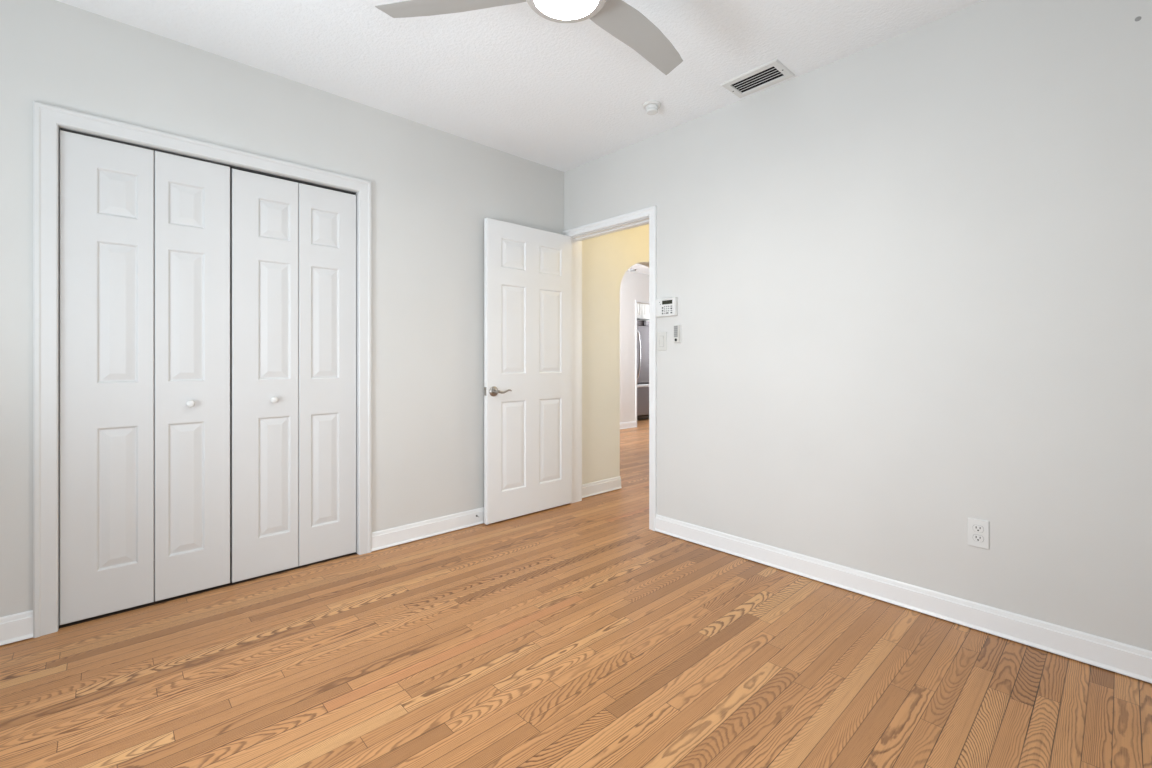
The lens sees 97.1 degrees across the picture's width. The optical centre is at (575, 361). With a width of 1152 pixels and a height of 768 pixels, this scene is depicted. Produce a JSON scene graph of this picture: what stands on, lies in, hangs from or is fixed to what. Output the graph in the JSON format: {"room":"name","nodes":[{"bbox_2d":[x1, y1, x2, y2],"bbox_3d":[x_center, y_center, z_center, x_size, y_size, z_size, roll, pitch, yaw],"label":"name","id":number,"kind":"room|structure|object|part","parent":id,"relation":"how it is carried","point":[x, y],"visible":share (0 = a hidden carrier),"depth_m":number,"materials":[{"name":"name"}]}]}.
{"room":"empty bedroom","nodes":[
{"label":"empty bedroom","id":0,"kind":"room"},
{"bbox_2d":[0,0,648,616],"bbox_3d":[-0.799,-0.184,3.354,5.420,2.549,0.120,0,0,-43],"label":"wall","id":1,"kind":"structure","parent":0,"point":[434,190],"depth_m":2.97,"materials":[{"name":"paint"}]},
{"bbox_2d":[0,610,32,645],"bbox_3d":[-2.393,1.036,1.773,0.690,0.101,0.024,0,0,-43],"label":"baseboard","id":2,"kind":"structure","parent":1,"relation":"attached to","point":[19,626],"depth_m":1.98,"materials":[{"name":"paint"}]},
{"bbox_2d":[60,130,229,624],"bbox_3d":[-1.894,0.068,2.275,0.583,2.023,0.066,0,0,-43],"label":"door","id":3,"kind":"structure","parent":1,"relation":"in","point":[145,233],"depth_m":2.25,"materials":[{"name":"paint"}]},
{"bbox_3d":[-1.784,0.197,2.355,0.033,0.033,0.032,0,0,-43],"label":"knob","id":4,"kind":"part","parent":3,"relation":"part of","materials":[{"name":"white plastic"}]},
{"bbox_2d":[33,101,371,637],"bbox_3d":[-1.697,0.033,2.503,1.325,2.114,0.142,0,0,-43],"label":"door frame","id":5,"kind":"structure","parent":1,"relation":"attached to","point":[47,118],"depth_m":2.05,"materials":[{"name":"paint"}]},
{"bbox_2d":[60,128,355,194],"bbox_3d":[-1.685,-0.950,2.491,1.177,0.004,0.027,0,0,-43],"label":"closet track","id":6,"kind":"object","parent":1,"relation":"attached to","point":[230,166],"visible":0.83,"depth_m":2.49,"materials":[{"name":"metal"}]},
{"bbox_2d":[231,168,355,582],"bbox_3d":[-1.459,0.071,2.680,0.590,2.020,0.066,0,0,-43],"label":"door","id":7,"kind":"structure","parent":1,"relation":"in","point":[293,244],"depth_m":2.65,"materials":[{"name":"paint"}]},
{"bbox_3d":[-1.534,0.197,2.586,0.033,0.033,0.032,0,0,-43],"label":"knob","id":8,"kind":"part","parent":7,"relation":"part of","materials":[{"name":"white plastic"}]},
{"bbox_2d":[372,507,483,550],"bbox_3d":[-0.627,1.036,3.416,1.485,0.101,0.024,0,0,-43],"label":"baseboard","id":9,"kind":"structure","parent":1,"relation":"attached to","point":[386,538],"depth_m":3.13,"materials":[{"name":"paint"}]},
{"bbox_2d":[582,476,621,497],"bbox_3d":[0.198,1.036,4.183,0.508,0.101,0.024,0,0,-43],"label":"baseboard","id":10,"kind":"structure","parent":1,"relation":"attached to","point":[606,485],"depth_m":4.19,"materials":[{"name":"paint"}]},
{"bbox_2d":[56,0,983,274],"bbox_3d":[0.855,-1.509,5.152,10.550,0.100,7.900,0,0,-43],"label":"ceiling","id":11,"kind":"structure","parent":0,"point":[512,79],"depth_m":2.39,"materials":[{"name":"white paint"}]},
{"bbox_2d":[375,0,682,74],"bbox_3d":[0.077,-1.308,1.684,1.058,0.302,1.164,0,0,-43],"label":"ceiling fan","id":12,"kind":"object","parent":11,"relation":"hanging from","point":[618,18],"visible":1,"depth_m":1.76,"materials":[{"name":"white plastic"}]},
{"bbox_3d":[-0.399,-1.213,1.718,0.550,0.026,0.131,0,0,13],"label":"blade","id":13,"kind":"part","parent":12,"relation":"part of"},
{"bbox_2d":[534,0,597,18],"bbox_3d":[-0.031,-1.162,1.624,0.208,0.009,0.208,0,0,-43],"label":"diffuser","id":14,"kind":"object","parent":12,"relation":"attached to","point":[549,9],"depth_m":1.67,"materials":[{"name":"white glass"}]},
{"bbox_3d":[0.235,-1.213,1.895,0.131,0.026,0.550,0,0,43],"label":"blade","id":15,"kind":"part","parent":12,"relation":"part of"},
{"bbox_2d":[643,100,660,114],"bbox_3d":[0.433,-1.435,2.900,0.104,0.047,0.104,0,0,-43],"label":"smoke detector","id":16,"kind":"object","parent":11,"relation":"attached to","point":[651,107],"visible":1,"depth_m":2.87,"materials":[{"name":"white plastic"}]},
{"bbox_2d":[720,59,794,97],"bbox_3d":[0.938,-1.497,2.637,0.202,0.096,0.306,0,0,-43],"label":"ceiling vent","id":17,"kind":"object","parent":11,"relation":"in","point":[773,72],"visible":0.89,"depth_m":2.65,"materials":[{"name":"white plastic"}]},
{"bbox_2d":[0,419,1151,767],"bbox_3d":[0.855,1.139,5.152,10.550,0.102,7.900,0,0,-43],"label":"floor","id":18,"kind":"structure","parent":0,"point":[581,634],"depth_m":1.78,"materials":[{"name":"brown wood"}]},
{"bbox_2d":[637,320,648,419],"bbox_3d":[1.128,0.163,9.688,0.910,1.815,0.830,0,0,-43],"label":"refrigerator","id":19,"kind":"object","parent":18,"relation":"on","point":[642,326],"visible":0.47,"depth_m":9.33,"materials":[{"name":"metal"}]},
{"bbox_3d":[1.132,-0.125,9.185,0.028,0.880,0.089,0,0,-43],"label":"handle","id":20,"kind":"part","parent":19,"relation":"part of","materials":[{"name":"metal"}]},
{"bbox_3d":[1.333,0.728,9.469,0.910,0.525,0.070,0,0,-43],"label":"freezer drawer","id":21,"kind":"part","parent":19,"relation":"part of","materials":[{"name":"metal"}]},
{"bbox_3d":[1.368,0.450,9.430,0.870,0.050,0.035,0,0,-43],"label":"handle","id":22,"kind":"part","parent":19,"relation":"part of","materials":[{"name":"metal"}]},
{"bbox_3d":[1.333,-0.128,9.469,0.910,1.035,0.070,0,0,-43],"label":"door","id":23,"kind":"part","parent":19,"relation":"part of","materials":[{"name":"metal"}]},
{"bbox_2d":[620,271,648,422],"bbox_3d":[0.560,-0.184,8.074,6.600,2.549,0.120,0,0,-43],"label":"wall","id":24,"kind":"structure","parent":0,"point":[634,286],"depth_m":8.28,"materials":[{"name":"white paint"}]},
{"bbox_2d":[620,421,635,428],"bbox_3d":[-0.365,1.036,7.115,3.697,0.101,0.024,0,0,-43],"label":"baseboard","id":25,"kind":"structure","parent":24,"relation":"attached to","point":[632,424],"depth_m":8.23,"materials":[{"name":"paint"}]},
{"bbox_2d":[636,300,648,426],"bbox_3d":[1.683,0.045,9.027,1.908,2.090,0.014,0,0,-43],"label":"door frame","id":26,"kind":"structure","parent":24,"relation":"attached to","point":[636,300],"depth_m":8.38,"materials":[{"name":"paint"}]},
{"bbox_2d":[564,0,1151,650],"bbox_3d":[1.189,-0.184,2.649,0.130,2.549,3.620,0,0,-43],"label":"wall","id":27,"kind":"structure","parent":0,"point":[909,273],"depth_m":2.18,"materials":[{"name":"paint"}]},
{"bbox_2d":[484,218,571,524],"bbox_3d":[-0.309,0.066,3.612,0.773,2.028,0.090,0,0,-44],"label":"door","id":28,"kind":"structure","parent":27,"relation":"in","point":[528,270],"depth_m":3.58,"materials":[{"name":"paint"}]},
{"bbox_3d":[-0.532,0.202,3.376,0.068,0.068,0.051,0,0,-43],"label":"handle","id":29,"kind":"part","parent":28,"relation":"part of","materials":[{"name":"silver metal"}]},
{"bbox_3d":[-0.477,0.203,3.398,0.121,0.026,0.016,0,0,-39],"label":"lever","id":30,"kind":"part","parent":28,"relation":"part of","materials":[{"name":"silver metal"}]},
{"bbox_2d":[562,205,656,530],"bbox_3d":[0.255,0.045,3.639,0.149,2.089,0.898,0,0,-43],"label":"door frame","id":31,"kind":"structure","parent":27,"relation":"attached to","point":[651,212],"depth_m":3.61,"materials":[{"name":"paint"}]},
{"bbox_2d":[657,332,666,350],"bbox_3d":[0.545,-0.126,3.239,0.010,0.117,0.072,0,0,-43],"label":"light switch","id":32,"kind":"object","parent":27,"relation":"attached to","point":[661,336],"visible":1,"depth_m":3.23,"materials":[{"name":"plastic"}]},
{"bbox_2d":[655,297,677,316],"bbox_3d":[0.566,-0.338,3.201,0.031,0.116,0.158,0,0,-43],"label":"alarm keypad","id":33,"kind":"object","parent":27,"relation":"attached to","point":[665,307],"visible":1,"depth_m":3.18,"materials":[{"name":"white plastic"}]},
{"bbox_2d":[674,325,680,342],"bbox_3d":[0.623,-0.168,3.145,0.023,0.112,0.050,0,0,-43],"label":"remote","id":34,"kind":"object","parent":27,"relation":"attached to","point":[677,328],"visible":1,"depth_m":3.13,"materials":[{"name":"white plastic"}]},
{"bbox_2d":[655,514,1151,682],"bbox_3d":[1.397,1.036,2.312,0.024,0.101,2.602,0,0,-43],"label":"baseboard","id":35,"kind":"structure","parent":27,"relation":"attached to","point":[1111,655],"depth_m":2.15,"materials":[{"name":"paint"}]},
{"bbox_2d":[968,517,988,548],"bbox_3d":[1.635,0.700,2.069,0.008,0.114,0.070,0,0,-43],"label":"wall outlet","id":36,"kind":"object","parent":27,"relation":"attached to","point":[978,529],"visible":1,"depth_m":2.07,"materials":[{"name":"white plastic"}]},
{"bbox_2d":[973,534,983,541],"bbox_3d":[1.634,0.720,2.067,0.004,0.026,0.034,0,0,-43],"label":"receptacle","id":37,"kind":"object","parent":36,"relation":"attached to","point":[976,537],"depth_m":2.07,"materials":[{"name":"white plastic"}]},
{"bbox_2d":[973,525,983,531],"bbox_3d":[1.634,0.680,2.067,0.004,0.026,0.034,0,0,-43],"label":"receptacle","id":38,"kind":"object","parent":36,"relation":"attached to","point":[976,528],"depth_m":2.07,"materials":[{"name":"white plastic"}]},
{"bbox_3d":[-0.383,-0.184,9.177,6.480,2.549,0.120,0,0,-43],"label":"wall","id":39,"kind":"structure","parent":0,"visible":0},
{"bbox_2d":[637,303,648,320],"bbox_3d":[0.985,-1.120,9.842,0.910,0.660,0.750,0,0,-43],"label":"upper cabinet","id":40,"kind":"object","parent":39,"relation":"attached to","point":[642,309],"visible":0.16,"depth_m":9.60,"materials":[{"name":"paint"}]},
{"bbox_3d":[1.068,-1.120,9.421,0.447,0.640,0.020,0,0,-43],"label":"door","id":41,"kind":"part","parent":40,"relation":"part of","materials":[{"name":"paint"}]},
{"bbox_3d":[1.400,-1.120,9.729,0.447,0.640,0.020,0,0,-43],"label":"door","id":42,"kind":"part","parent":40,"relation":"part of","materials":[{"name":"paint"}]}
]}

